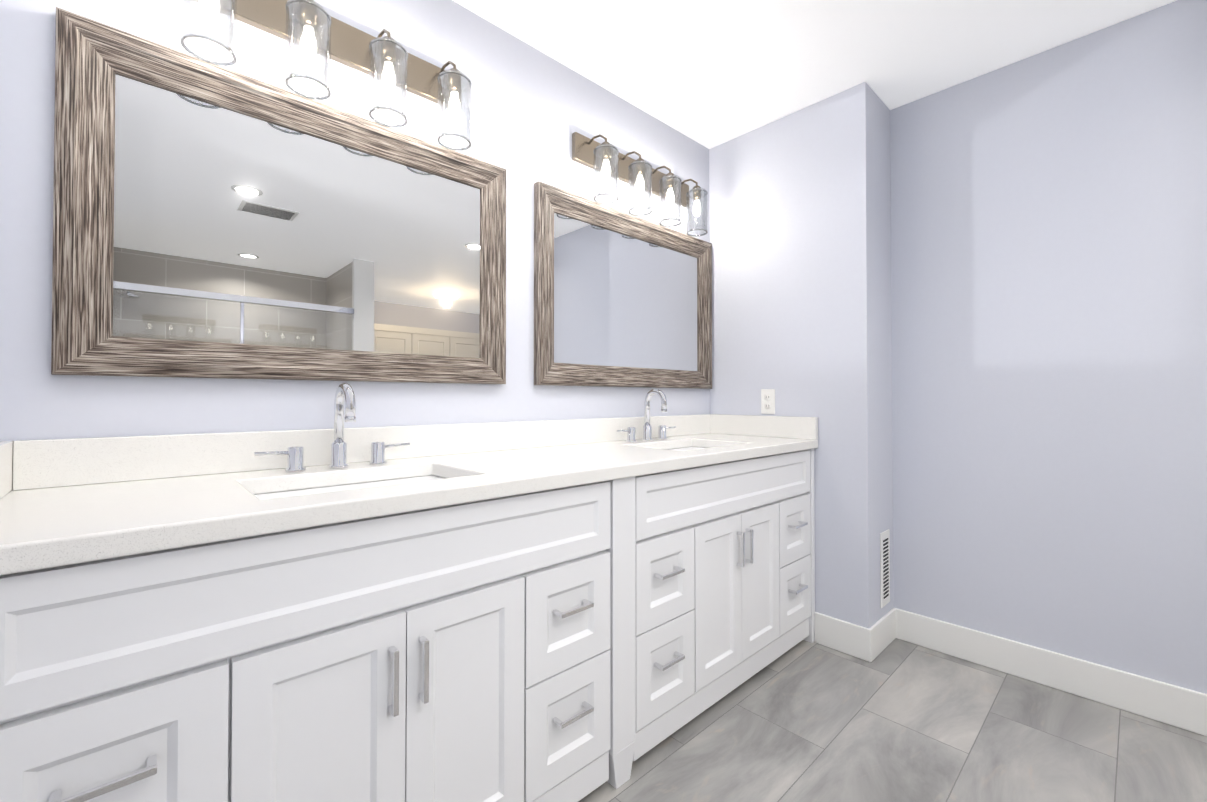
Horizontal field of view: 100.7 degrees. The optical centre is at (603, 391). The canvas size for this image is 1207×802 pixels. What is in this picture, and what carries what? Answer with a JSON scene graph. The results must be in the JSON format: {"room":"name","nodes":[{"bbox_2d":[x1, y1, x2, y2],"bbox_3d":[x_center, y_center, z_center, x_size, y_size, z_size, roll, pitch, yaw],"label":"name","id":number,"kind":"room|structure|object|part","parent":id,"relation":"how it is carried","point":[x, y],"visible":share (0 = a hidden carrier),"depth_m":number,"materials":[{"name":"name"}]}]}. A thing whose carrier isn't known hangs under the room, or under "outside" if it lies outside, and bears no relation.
{"room":"bathroom","nodes":[
{"label":"bathroom","id":0,"kind":"room"},
{"bbox_2d":[0,0,709,440],"bbox_3d":[-0.383,-0.100,1.866,2.605,2.440,0.110,1,-1,-43],"label":"wall","id":1,"kind":"structure","parent":0,"point":[532,110],"depth_m":1.48,"materials":[{"name":"paint"}]},
{"bbox_2d":[0,441,15,497],"bbox_3d":[-1.014,0.147,0.799,0.025,0.099,0.580,1,-1,-43],"label":"backsplash","id":2,"kind":"structure","parent":1,"relation":"attached to","point":[7,448],"depth_m":0.97,"materials":[{"name":"white stone"}]},
{"bbox_2d":[51,7,505,383],"bbox_3d":[-0.756,-0.416,1.423,1.091,0.769,0.033,1,-1,-43],"label":"mirror","id":3,"kind":"object","parent":1,"relation":"attached to","point":[212,221],"visible":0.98,"depth_m":1.29,"materials":[{"name":"clear glass"}]},
{"label":"glass","id":4,"kind":"part","parent":3,"relation":"part of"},
{"bbox_2d":[180,0,471,150],"bbox_3d":[-0.707,-0.918,1.376,0.750,0.285,0.176,1,-1,-43],"label":"sconce","id":5,"kind":"object","parent":1,"relation":"attached to","point":[309,28],"visible":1,"depth_m":1.37,"materials":[{"name":"clear glass"}]},
{"bbox_2d":[16,414,711,489],"bbox_3d":[-0.319,0.159,1.831,2.397,0.099,0.020,1,-1,-43],"label":"backsplash","id":6,"kind":"structure","parent":1,"relation":"attached to","point":[73,461],"depth_m":1.30,"materials":[{"name":"white stone"}]},
{"bbox_2d":[534,181,711,388],"bbox_3d":[0.156,-0.407,2.273,1.120,0.769,0.033,1,-1,-43],"label":"mirror","id":7,"kind":"object","parent":1,"relation":"attached to","point":[622,299],"visible":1,"depth_m":2.19,"materials":[{"name":"clear glass"}]},
{"label":"glass","id":8,"kind":"part","parent":7,"relation":"part of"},
{"bbox_2d":[572,132,707,236],"bbox_3d":[0.204,-0.908,2.227,0.750,0.285,0.176,1,-1,-43],"label":"sconce","id":9,"kind":"object","parent":1,"relation":"attached to","point":[640,174],"visible":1,"depth_m":2.17,"materials":[{"name":"clear glass"}]},
{"bbox_2d":[709,81,893,640],"bbox_3d":[0.952,-0.092,2.572,0.410,2.440,0.900,1,-1,-43],"label":"wall jog","id":10,"kind":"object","parent":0,"point":[800,220],"visible":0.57,"depth_m":2.25,"materials":[{"name":"paint"}]},
{"bbox_2d":[712,414,817,437],"bbox_3d":[0.758,0.166,2.453,0.025,0.099,0.580,1,-1,-43],"label":"backsplash","id":11,"kind":"structure","parent":10,"relation":"attached to","point":[770,426],"depth_m":2.40,"materials":[{"name":"white stone"}]},
{"bbox_2d":[761,389,774,413],"bbox_3d":[0.798,0.047,2.427,0.010,0.120,0.072,1,-1,-43],"label":"electrical outlet","id":12,"kind":"object","parent":10,"relation":"attached to","point":[767,401],"visible":1,"depth_m":2.42,"materials":[{"name":"white plastic"}]},
{"bbox_2d":[764,394,770,408],"bbox_3d":[0.796,0.047,2.425,0.003,0.075,0.033,1,-1,-43],"label":"receptacle","id":13,"kind":"object","parent":12,"relation":"attached to","point":[767,397],"depth_m":2.42,"materials":[{"name":"white plastic"}]},
{"bbox_2d":[880,529,889,607],"bbox_3d":[1.251,0.782,2.220,0.108,0.325,0.007,1,-1,-43],"label":"air vent register","id":14,"kind":"object","parent":10,"relation":"attached to","point":[884,568],"visible":1,"depth_m":2.21,"materials":[{"name":"white metal"}]},
{"bbox_2d":[453,0,1175,148],"bbox_3d":[2.285,-1.362,0.411,4.500,0.050,5.900,1,-1,-43],"label":"ceiling","id":15,"kind":"structure","parent":0,"point":[709,74],"depth_m":1.89,"materials":[{"name":"paint"}]},
{"bbox_2d":[578,638,1206,801],"bbox_3d":[2.285,1.128,0.382,4.500,0.050,5.900,1,-1,-43],"label":"floor","id":16,"kind":"structure","parent":0,"point":[896,720],"depth_m":1.59,"materials":[{"name":"tile"}]},
{"bbox_2d":[0,446,817,801],"bbox_3d":[-0.126,0.681,1.617,2.448,0.872,0.587,1,-1,-43],"label":"bathroom vanity","id":17,"kind":"object","parent":16,"relation":"on","point":[560,610],"depth_m":1.01,"materials":[{"name":"white wood"}]},
{"bbox_2d":[0,434,817,565],"bbox_3d":[-0.127,0.225,1.625,2.448,0.039,0.582,1,-1,-43],"label":"countertop","id":18,"kind":"structure","parent":17,"relation":"on","point":[37,521],"depth_m":1.01,"materials":[{"name":"white stone"}]},
{"bbox_2d":[254,383,409,471],"bbox_3d":[-0.685,0.089,1.319,0.380,0.226,0.134,1,-1,-43],"label":"faucet","id":19,"kind":"object","parent":18,"relation":"on","point":[295,454],"visible":1,"depth_m":1.33,"materials":[{"name":"silver metal"}]},
{"bbox_2d":[256,470,443,493],"bbox_3d":[-0.564,0.307,1.187,0.496,0.159,0.336,1,-1,-43],"label":"sink","id":20,"kind":"object","parent":18,"relation":"in","point":[297,487],"depth_m":1.29,"materials":[{"name":"white ceramic"}]},
{"bbox_2d":[616,389,675,441],"bbox_3d":[0.222,0.099,2.165,0.380,0.226,0.134,1,-1,-43],"label":"faucet","id":21,"kind":"object","parent":18,"relation":"on","point":[647,432],"visible":1,"depth_m":2.18,"materials":[{"name":"silver metal"}]},
{"bbox_2d":[668,442,703,449],"bbox_3d":[0.342,0.317,2.033,0.495,0.159,0.336,1,-1,-43],"label":"sink","id":22,"kind":"object","parent":18,"relation":"in","point":[687,445],"depth_m":2.26,"materials":[{"name":"white ceramic"}]},
{"bbox_2d":[890,0,1206,693],"bbox_3d":[1.949,-0.101,1.731,0.100,2.440,1.710,1,-1,-43],"label":"wall","id":23,"kind":"structure","parent":0,"point":[1049,307],"depth_m":1.89,"materials":[{"name":"paint"}]},
{"bbox_2d":[814,608,1206,735],"bbox_3d":[1.721,1.050,1.652,0.323,0.135,1.925,1,-1,-43],"label":"baseboard","id":24,"kind":"structure","parent":23,"relation":"attached to","point":[1173,705],"depth_m":1.95,"materials":[{"name":"white wood"}]}
]}

